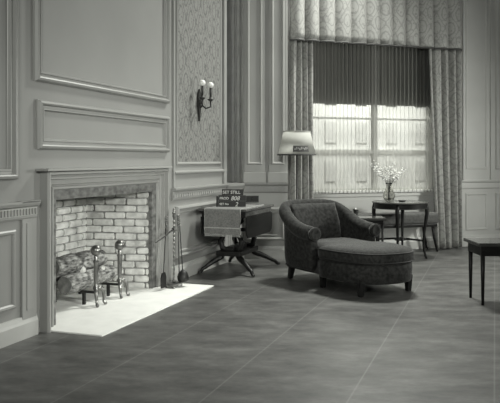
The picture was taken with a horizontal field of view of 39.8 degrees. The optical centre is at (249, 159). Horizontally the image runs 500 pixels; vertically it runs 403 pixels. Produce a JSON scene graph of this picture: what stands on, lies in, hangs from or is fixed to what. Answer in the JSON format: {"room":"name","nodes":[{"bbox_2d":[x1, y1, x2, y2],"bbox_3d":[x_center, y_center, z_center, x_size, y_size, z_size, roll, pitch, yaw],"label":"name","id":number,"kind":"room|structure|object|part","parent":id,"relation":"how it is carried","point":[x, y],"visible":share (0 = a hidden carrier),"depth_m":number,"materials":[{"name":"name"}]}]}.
{"room":"living room","nodes":[
{"label":"living room","id":0,"kind":"room"},
{"bbox_2d":[0,0,224,331],"bbox_3d":[-1.484,-0.800,5.689,0.121,4.200,6.620,0,0,20],"label":"wall","id":1,"kind":"structure","parent":0,"point":[111,42],"depth_m":5.87,"materials":[{"name":"paint"}]},
{"bbox_2d":[0,230,15,312],"bbox_3d":[-1.818,0.780,4.545,0.020,0.560,0.840,0,0,20],"label":"trim","id":2,"kind":"structure","parent":1,"relation":"attached to","point":[11,232],"depth_m":4.91,"materials":[{"name":"paint"}]},
{"bbox_2d":[0,0,18,179],"bbox_3d":[-1.972,-1.230,4.069,0.049,2.740,1.840,0,0,20],"label":"trim","id":3,"kind":"structure","parent":1,"relation":"attached to","point":[11,172],"depth_m":4.89,"materials":[{"name":"paint"}]},
{"bbox_2d":[0,200,40,222],"bbox_3d":[-2.018,0.366,3.939,0.065,0.138,2.565,0,0,20],"label":"trim","id":4,"kind":"structure","parent":1,"relation":"attached to","point":[28,203],"depth_m":4.93,"materials":[{"name":"paint"}]},
{"bbox_2d":[20,218,36,319],"bbox_3d":[-1.625,0.865,5.073,0.026,0.870,0.165,0,0,20],"label":"trim","id":5,"kind":"structure","parent":1,"relation":"attached to","point":[28,227],"depth_m":5.05,"materials":[{"name":"paint"}]},
{"bbox_2d":[33,0,169,103],"bbox_3d":[-1.223,-1.595,6.180,0.050,2.010,2.230,0,0,19],"label":"trim","id":6,"kind":"structure","parent":1,"relation":"attached to","point":[39,75],"depth_m":5.92,"materials":[{"name":"paint"}]},
{"bbox_2d":[35,99,169,151],"bbox_3d":[-1.218,-0.268,6.194,0.049,0.375,2.200,0,0,20],"label":"trim","id":7,"kind":"structure","parent":1,"relation":"attached to","point":[41,106],"depth_m":5.87,"materials":[{"name":"paint"}]},
{"bbox_2d":[0,252,226,348],"bbox_3d":[-1.383,1.218,5.765,0.041,0.165,6.430,0,0,20],"label":"baseboard","id":8,"kind":"structure","parent":1,"relation":"attached to","point":[15,330],"depth_m":5.05,"materials":[{"name":"paint"}]},
{"bbox_2d":[178,0,219,161],"bbox_3d":[-0.587,-1.335,8.045,0.018,2.730,1.260,0,0,20],"label":"panel","id":9,"kind":"object","parent":1,"relation":"attached to","point":[198,20],"visible":1,"depth_m":7.99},
{"bbox_2d":[197,80,213,120],"bbox_3d":[-0.532,-0.680,7.962,0.141,0.461,0.316,0,0,20],"label":"wall sconce","id":10,"kind":"object","parent":9,"relation":"attached to","point":[200,94],"visible":1,"depth_m":7.96,"materials":[{"name":"brown metal"}]},
{"bbox_3d":[-0.541,-0.875,7.838,0.071,0.072,0.070,0,0,20],"label":"bulb","id":11,"kind":"part","parent":10,"relation":"part of","materials":[{"name":"white glass"}]},
{"bbox_3d":[-0.547,-0.660,7.890,0.074,0.140,0.182,0,0,-6],"label":"arm","id":12,"kind":"part","parent":10,"relation":"part of","materials":[{"name":"brown metal"}]},
{"bbox_3d":[-0.498,-0.660,8.026,0.182,0.140,0.074,0,0,-45],"label":"arm","id":13,"kind":"part","parent":10,"relation":"part of","materials":[{"name":"brown metal"}]},
{"bbox_2d":[176,0,221,164],"bbox_3d":[-0.576,-1.373,8.044,0.021,2.855,1.295,0,0,20],"label":"trim","id":14,"kind":"structure","parent":1,"relation":"attached to","point":[177,162],"depth_m":7.95,"materials":[{"name":"paint"}]},
{"bbox_2d":[172,0,226,187],"bbox_3d":[-0.565,-1.300,8.069,0.041,3.200,1.520,0,0,19],"label":"trim","id":15,"kind":"structure","parent":1,"relation":"attached to","point":[224,2],"depth_m":8.70,"materials":[{"name":"paint"}]},
{"bbox_2d":[175,201,224,258],"bbox_3d":[-0.555,0.780,8.060,0.048,0.560,1.390,0,0,20],"label":"trim","id":16,"kind":"structure","parent":1,"relation":"attached to","point":[191,207],"depth_m":7.76,"materials":[{"name":"paint"}]},
{"bbox_2d":[171,184,228,200],"bbox_3d":[-0.557,0.367,8.055,0.066,0.135,1.560,0,0,20],"label":"trim","id":17,"kind":"structure","parent":1,"relation":"attached to","point":[181,193],"depth_m":7.87,"materials":[{"name":"paint"}]},
{"bbox_2d":[175,169,226,173],"bbox_3d":[-0.561,0.135,8.078,0.043,0.040,1.500,0,0,20],"label":"trim","id":18,"kind":"structure","parent":1,"relation":"attached to","point":[211,170],"depth_m":7.94,"materials":[{"name":"paint"}]},
{"bbox_2d":[225,223,242,246],"bbox_3d":[-0.355,0.825,9.204,0.530,0.950,0.832,0,0,0],"label":"wall","id":19,"kind":"structure","parent":0,"point":[226,237],"depth_m":8.87,"materials":[{"name":"paint"}]},
{"bbox_2d":[226,182,244,192],"bbox_3d":[-0.308,0.370,9.025,0.350,0.140,0.404,0,0,35],"label":"trim","id":20,"kind":"structure","parent":19,"relation":"attached to","point":[232,185],"depth_m":8.94,"materials":[{"name":"paint"}]},
{"bbox_2d":[227,0,242,182],"bbox_3d":[-0.325,-0.800,9.600,0.850,4.200,0.120,0,0,0],"label":"wall","id":21,"kind":"structure","parent":0,"point":[228,1],"depth_m":9.54,"materials":[{"name":"paint"}]},
{"bbox_2d":[0,246,499,402],"bbox_3d":[1.500,1.350,5.300,15.000,0.100,12.600,0,0,0],"label":"floor","id":22,"kind":"structure","parent":0,"point":[269,336],"depth_m":4.81,"materials":[{"name":"grey tile"}]},
{"bbox_2d":[36,166,172,332],"bbox_3d":[-1.587,0.682,6.272,0.935,1.236,2.100,0,0,20],"label":"fireplace","id":23,"kind":"object","parent":22,"relation":"on","point":[81,209],"visible":0.56,"depth_m":6.92,"materials":[{"name":"paint"}]},
{"bbox_2d":[51,283,213,336],"bbox_3d":[-1.300,1.294,6.282,1.210,0.012,2.140,0,0,20],"label":"hearth slab","id":24,"kind":"object","parent":22,"relation":"on","point":[72,317],"visible":0.76,"depth_m":6.03,"materials":[{"name":"stone"}]},
{"bbox_2d":[56,245,106,306],"bbox_3d":[-1.540,1.020,6.176,0.518,0.535,0.164,0,0,20],"label":"andiron","id":25,"kind":"object","parent":24,"relation":"on","point":[95,250],"visible":0.92,"depth_m":6.10,"materials":[{"name":"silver metal"}]},
{"bbox_2d":[78,240,129,298],"bbox_3d":[-1.403,1.020,6.562,0.518,0.535,0.164,0,0,20],"label":"andiron","id":26,"kind":"object","parent":24,"relation":"on","point":[119,244],"visible":0.95,"depth_m":6.49,"materials":[{"name":"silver metal"}]},
{"bbox_2d":[56,266,99,291],"bbox_3d":[-1.639,1.088,6.397,0.171,0.161,0.766,0,0,21],"label":"log","id":27,"kind":"object","parent":26,"relation":"on","point":[57,279],"visible":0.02,"depth_m":6.06,"materials":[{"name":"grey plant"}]},
{"bbox_2d":[58,264,116,294],"bbox_3d":[-1.476,1.077,6.307,0.180,0.192,0.746,0,0,20],"label":"log","id":28,"kind":"object","parent":26,"relation":"on","point":[71,283],"visible":0.91,"depth_m":6.12,"materials":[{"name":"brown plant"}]},
{"bbox_2d":[56,248,107,277],"bbox_3d":[-1.554,0.931,6.307,0.236,0.208,0.717,0,0,23],"label":"log","id":29,"kind":"object","parent":28,"relation":"on","point":[81,261],"visible":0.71,"depth_m":6.18,"materials":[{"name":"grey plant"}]},
{"bbox_2d":[165,208,182,288],"bbox_3d":[-0.772,0.888,7.007,0.114,0.800,0.200,0,0,20],"label":"stand","id":30,"kind":"object","parent":24,"relation":"on","point":[173,283],"visible":1,"depth_m":7.00,"materials":[{"name":"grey metal"}]},
{"bbox_2d":[160,215,167,288],"bbox_3d":[-0.856,0.912,6.860,0.024,0.712,0.137,0,0,19],"label":"shovel","id":31,"kind":"object","parent":30,"relation":"hanging from","point":[163,275],"visible":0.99,"depth_m":6.86,"materials":[{"name":"black metal"}]},
{"bbox_3d":[-0.859,1.193,6.847,0.012,0.150,0.110,0,0,20],"label":"shovel blade","id":32,"kind":"part","parent":31,"relation":"part of","materials":[{"name":"black metal"}]},
{"bbox_2d":[155,228,174,242],"bbox_3d":[-0.847,0.745,6.840,0.032,0.122,0.358,0,0,25],"label":"tongs","id":33,"kind":"object","parent":30,"relation":"hanging from","point":[173,229],"visible":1,"depth_m":6.84,"materials":[{"name":"black metal"}]},
{"bbox_2d":[177,215,179,271],"bbox_3d":[-0.722,0.912,7.040,0.024,0.714,0.063,0,0,38],"label":"poker","id":34,"kind":"object","parent":30,"relation":"hanging from","point":[177,215],"visible":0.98,"depth_m":7.02,"materials":[{"name":"black metal"}]},
{"bbox_2d":[177,214,188,281],"bbox_3d":[-0.687,0.897,7.035,0.127,0.682,0.120,0,0,20],"label":"brush","id":35,"kind":"object","parent":30,"relation":"hanging from","point":[182,276],"visible":1,"depth_m":7.01,"materials":[{"name":"black metal"}]},
{"bbox_2d":[198,204,279,276],"bbox_3d":[-0.112,0.922,8.195,0.693,0.745,1.020,0,0,20],"label":"table","id":36,"kind":"object","parent":22,"relation":"on","point":[258,221],"visible":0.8,"depth_m":7.99,"materials":[{"name":"brown wood"}]},
{"bbox_3d":[-0.425,1.173,7.935,0.336,0.233,0.076,0,0,-33],"label":"leg","id":37,"kind":"part","parent":36,"relation":"part of","materials":[{"name":"brown wood"}]},
{"bbox_2d":[204,204,263,236],"bbox_3d":[-0.174,0.699,8.091,0.438,0.313,0.838,0,0,20],"label":"table runner","id":38,"kind":"object","parent":36,"relation":"on","point":[217,220],"visible":0.92,"depth_m":7.71,"materials":[{"name":"fabric"}]},
{"bbox_2d":[216,189,245,206],"bbox_3d":[-0.219,0.444,8.080,0.345,0.206,0.122,0,0,3],"label":"sign","id":39,"kind":"object","parent":38,"relation":"on","point":[229,197],"visible":1,"depth_m":8.03,"materials":[{"name":"black"}]},
{"bbox_3d":[-0.066,1.173,7.805,0.076,0.236,0.384,0,0,-27],"label":"leg","id":40,"kind":"part","parent":36,"relation":"part of","materials":[{"name":"brown wood"}]},
{"bbox_3d":[0.170,1.173,8.468,0.384,0.236,0.076,0,0,-24],"label":"leg","id":41,"kind":"part","parent":36,"relation":"part of","materials":[{"name":"brown wood"}]},
{"bbox_2d":[277,131,315,264],"bbox_3d":[0.585,0.470,8.620,0.490,1.660,0.490,0,0,0],"label":"floor lamp","id":42,"kind":"object","parent":22,"relation":"on","point":[296,143],"visible":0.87,"depth_m":8.45,"materials":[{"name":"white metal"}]},
{"bbox_3d":[0.585,-0.066,8.620,0.490,0.016,0.490,0,0,0],"label":"trim","id":43,"kind":"part","parent":42,"relation":"part of","materials":[{"name":"grey"}]},
{"bbox_3d":[0.585,-0.208,8.620,0.476,0.293,0.476,0,0,0],"label":"lamp shade","id":44,"kind":"part","parent":42,"relation":"part of","materials":[{"name":"fabric"}]},
{"bbox_2d":[279,199,413,296],"bbox_3d":[1.004,0.871,7.210,0.984,0.858,1.598,0,0,-31],"label":"chaise longue","id":45,"kind":"object","parent":22,"relation":"on","point":[325,238],"visible":1,"depth_m":7.04,"materials":[{"name":"fabric"}]},
{"bbox_3d":[0.455,1.218,7.564,0.060,0.165,0.091,0,0,-31],"label":"leg","id":46,"kind":"part","parent":45,"relation":"part of","materials":[{"name":"brown wood"}]},
{"bbox_3d":[0.745,1.218,7.043,0.060,0.165,0.060,0,0,-31],"label":"leg","id":47,"kind":"part","parent":45,"relation":"part of","materials":[{"name":"brown wood"}]},
{"bbox_3d":[0.798,0.794,7.557,0.984,0.712,0.796,0,0,-31],"label":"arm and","id":48,"kind":"part","parent":45,"relation":"part of","materials":[{"name":"fabric"}]},
{"bbox_3d":[1.052,1.218,6.551,0.060,0.165,0.060,0,0,-31],"label":"leg","id":49,"kind":"part","parent":45,"relation":"part of","materials":[{"name":"brown wood"}]},
{"bbox_2d":[318,237,413,265],"bbox_3d":[1.077,0.918,7.091,0.850,0.153,1.300,0,0,-31],"label":"seat cushion","id":50,"kind":"object","parent":45,"relation":"on","point":[336,251],"depth_m":6.65,"materials":[{"name":"fabric"}]},
{"bbox_3d":[1.571,1.218,6.852,0.060,0.165,0.060,0,0,-31],"label":"leg","id":51,"kind":"part","parent":45,"relation":"part of","materials":[{"name":"brown wood"}]},
{"bbox_2d":[359,216,385,241],"bbox_3d":[1.440,1.010,8.720,0.500,0.580,0.340,0,0,0],"label":"end table","id":52,"kind":"object","parent":22,"relation":"on","point":[378,220],"visible":0.38,"depth_m":8.58,"materials":[{"name":"brown wood"}]},
{"bbox_3d":[1.650,1.039,8.590,0.031,0.522,0.031,0,0,-22],"label":"leg","id":53,"kind":"part","parent":52,"relation":"part of","materials":[{"name":"brown wood"}]},
{"bbox_2d":[358,211,437,251],"bbox_3d":[1.798,1.024,9.633,1.767,0.558,0.320,0,0,-19],"label":"window bench","id":54,"kind":"object","parent":22,"relation":"on","point":[411,219],"visible":0.38,"depth_m":9.65,"materials":[{"name":"fabric"}]},
{"bbox_2d":[358,211,437,224],"bbox_3d":[1.798,0.823,9.633,1.760,0.155,0.320,0,0,-19],"label":"cushion","id":55,"kind":"object","parent":54,"relation":"on","point":[410,218],"depth_m":9.63,"materials":[{"name":"fabric"}]},
{"bbox_3d":[1.798,0.922,9.633,1.720,0.045,0.290,0,0,-19],"label":"frame","id":56,"kind":"part","parent":54,"relation":"part of","materials":[{"name":"brown wood"}]},
{"bbox_3d":[2.621,1.115,9.794,0.107,0.376,0.048,0,0,-19],"label":"leg","id":57,"kind":"part","parent":54,"relation":"part of","materials":[{"name":"brown wood"}]},
{"bbox_2d":[372,200,428,258],"bbox_3d":[2.000,0.928,9.200,0.744,0.756,0.744,0,0,0],"label":"round table","id":58,"kind":"object","parent":22,"relation":"on","point":[395,205],"visible":0.88,"depth_m":9.04,"materials":[{"name":"brown wood"}]},
{"bbox_3d":[1.685,0.940,9.301,0.082,0.732,0.052,0,0,22],"label":"leg","id":59,"kind":"part","parent":58,"relation":"part of","materials":[{"name":"brown wood"}]},
{"bbox_2d":[383,183,394,200],"bbox_3d":[1.845,0.427,9.160,0.160,0.245,0.160,0,0,0],"label":"glass vase","id":60,"kind":"object","parent":58,"relation":"on","point":[388,195],"visible":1,"depth_m":9.11,"materials":[{"name":"white"}]},
{"bbox_2d":[388,162,395,177],"bbox_3d":[1.854,0.276,9.080,0.073,0.508,0.198,0,0,-6],"label":"flower spray","id":61,"kind":"object","parent":60,"relation":"in","point":[393,164],"visible":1,"depth_m":9.04,"materials":[{"name":"grey plant"}]},
{"bbox_3d":[1.899,0.940,8.885,0.052,0.732,0.082,0,0,23],"label":"leg","id":62,"kind":"part","parent":58,"relation":"part of","materials":[{"name":"brown wood"}]},
{"bbox_3d":[2.101,0.940,9.515,0.052,0.732,0.082,0,0,23],"label":"leg","id":63,"kind":"part","parent":58,"relation":"part of","materials":[{"name":"brown wood"}]},
{"bbox_3d":[2.315,0.940,9.099,0.082,0.732,0.052,0,0,22],"label":"leg","id":64,"kind":"part","parent":58,"relation":"part of","materials":[{"name":"brown wood"}]},
{"bbox_2d":[463,238,499,304],"bbox_3d":[2.300,1.020,6.350,0.540,0.560,0.440,0,0,0],"label":"side table","id":65,"kind":"object","parent":22,"relation":"on","point":[483,247],"visible":1,"depth_m":6.18,"materials":[{"name":"brown wood"}]},
{"bbox_3d":[2.085,1.050,6.520,0.041,0.500,0.041,0,0,23],"label":"leg","id":66,"kind":"part","parent":65,"relation":"part of","materials":[{"name":"brown wood"}]},
{"bbox_3d":[2.085,1.050,6.180,0.041,0.500,0.041,0,0,23],"label":"leg","id":67,"kind":"part","parent":65,"relation":"part of","materials":[{"name":"brown wood"}]},
{"bbox_2d":[243,0,287,245],"bbox_3d":[0.205,-0.800,9.170,0.590,4.200,0.100,0,0,0],"label":"wall","id":68,"kind":"structure","parent":0,"point":[277,199],"depth_m":9.12,"materials":[{"name":"paint"}]},
{"bbox_2d":[246,196,258,201],"bbox_3d":[0.030,0.515,9.109,0.170,0.090,0.022,0,0,0],"label":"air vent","id":69,"kind":"object","parent":68,"relation":"in","point":[248,198],"visible":0.98,"depth_m":9.12,"materials":[{"name":"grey metal"}]},
{"bbox_3d":[0.030,0.515,9.109,0.150,0.070,0.022,0,0,0],"label":"plate","id":70,"kind":"part","parent":69,"relation":"part of","materials":[{"name":"black metal"}]},
{"bbox_2d":[243,0,265,182],"bbox_3d":[0.060,-1.300,9.091,0.294,3.200,0.078,0,0,0],"label":"trim","id":71,"kind":"structure","parent":68,"relation":"attached to","point":[254,10],"depth_m":9.07,"materials":[{"name":"paint"}]},
{"bbox_2d":[244,246,284,258],"bbox_3d":[0.205,1.218,9.110,0.590,0.165,0.040,0,0,0],"label":"baseboard","id":72,"kind":"structure","parent":68,"relation":"attached to","point":[277,252],"depth_m":9.09,"materials":[{"name":"paint"}]},
{"bbox_2d":[246,207,283,239],"bbox_3d":[0.205,0.840,9.098,0.510,0.440,0.048,0,0,0],"label":"trim","id":73,"kind":"structure","parent":68,"relation":"attached to","point":[280,236],"depth_m":9.10,"materials":[{"name":"paint"}]},
{"bbox_2d":[244,183,287,192],"bbox_3d":[0.205,0.367,9.098,0.590,0.135,0.065,0,0,0],"label":"trim","id":74,"kind":"structure","parent":68,"relation":"attached to","point":[249,187],"depth_m":9.09,"materials":[{"name":"paint"}]},
{"bbox_2d":[268,0,287,182],"bbox_3d":[0.365,-1.300,9.091,0.264,3.200,0.078,0,0,0],"label":"trim","id":75,"kind":"structure","parent":68,"relation":"attached to","point":[277,173],"depth_m":9.07,"materials":[{"name":"paint"}]},
{"bbox_2d":[314,189,432,197],"bbox_3d":[1.769,0.475,9.851,2.050,0.090,0.091,0,0,-19],"label":"window sill","id":76,"kind":"structure","parent":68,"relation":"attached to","point":[409,192],"depth_m":9.79,"materials":[{"name":"paint"}]},
{"bbox_2d":[288,0,499,238],"bbox_3d":[2.937,-0.800,10.342,5.300,4.200,0.216,0,0,-19],"label":"wall","id":77,"kind":"structure","parent":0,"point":[476,8],"depth_m":10.46,"materials":[{"name":"paint"}]},
{"bbox_2d":[313,41,375,104],"bbox_3d":[1.322,-1.373,9.732,1.027,1.175,0.014,0,0,-19],"label":"roller shade","id":78,"kind":"object","parent":77,"relation":"attached to","point":[343,73],"visible":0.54,"depth_m":9.73,"materials":[{"name":"fabric"}]},
{"bbox_2d":[313,105,375,190],"bbox_3d":[1.300,-0.785,9.798,1.049,2.430,0.080,0,0,-19],"label":"window","id":79,"kind":"structure","parent":77,"relation":"attached to","point":[372,151],"depth_m":9.89,"materials":[{"name":"paint"}]},
{"bbox_2d":[290,0,461,50],"bbox_3d":[1.785,-2.068,9.698,2.687,0.965,0.310,0,0,-19],"label":"valance","id":80,"kind":"object","parent":77,"relation":"attached to","point":[421,24],"visible":1,"depth_m":9.60,"materials":[{"name":"grey fabric"}]},
{"bbox_2d":[289,30,313,199],"bbox_3d":[0.703,-0.233,9.332,0.334,3.035,0.132,0,0,-19],"label":"drape","id":81,"kind":"object","parent":80,"relation":"hanging from","point":[301,52],"visible":0.47,"depth_m":9.31,"materials":[{"name":"grey fabric"}]},
{"bbox_2d":[429,49,461,248],"bbox_3d":[2.823,-0.233,10.074,0.585,3.035,0.199,0,0,-19],"label":"drape","id":82,"kind":"object","parent":80,"relation":"hanging from","point":[445,66],"visible":0.89,"depth_m":10.05,"materials":[{"name":"grey fabric"}]},
{"bbox_2d":[376,45,429,189],"bbox_3d":[2.229,-0.785,10.123,0.921,2.430,0.080,0,0,-19],"label":"window","id":83,"kind":"structure","parent":77,"relation":"attached to","point":[427,152],"depth_m":10.13,"materials":[{"name":"paint"}]},
{"bbox_2d":[377,45,429,106],"bbox_3d":[2.253,-1.373,10.058,0.899,1.175,0.012,0,0,-19],"label":"roller shade","id":84,"kind":"object","parent":77,"relation":"attached to","point":[403,73],"visible":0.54,"depth_m":10.05,"materials":[{"name":"fabric"}]},
{"bbox_2d":[375,234,499,248],"bbox_3d":[2.977,1.218,10.290,5.260,0.165,0.040,0,0,-19],"label":"baseboard","id":85,"kind":"structure","parent":77,"relation":"attached to","point":[409,243],"depth_m":10.15,"materials":[{"name":"grey paint"}]},
{"label":"outside","id":86,"kind":"structure","parent":0,"visible":0},
{"bbox_2d":[313,103,425,187],"bbox_3d":[1.556,-1.200,13.379,7.500,6.000,0.450,0,0,-19],"label":"apartment building","id":87,"kind":"structure","parent":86,"point":[329,170],"depth_m":13.41,"materials":[{"name":"grey"}]},
{"bbox_3d":[-0.065,-0.800,9.440,0.050,4.200,0.360,0,0,0],"label":"wall","id":88,"kind":"structure","parent":0,"visible":0},
{"bbox_2d":[231,0,242,181],"bbox_3d":[-0.160,-1.250,9.460,0.209,3.100,0.054,0,0,15],"label":"trim","id":89,"kind":"structure","parent":88,"relation":"attached to","point":[232,1],"depth_m":9.45,"materials":[{"name":"paint"}]}
]}

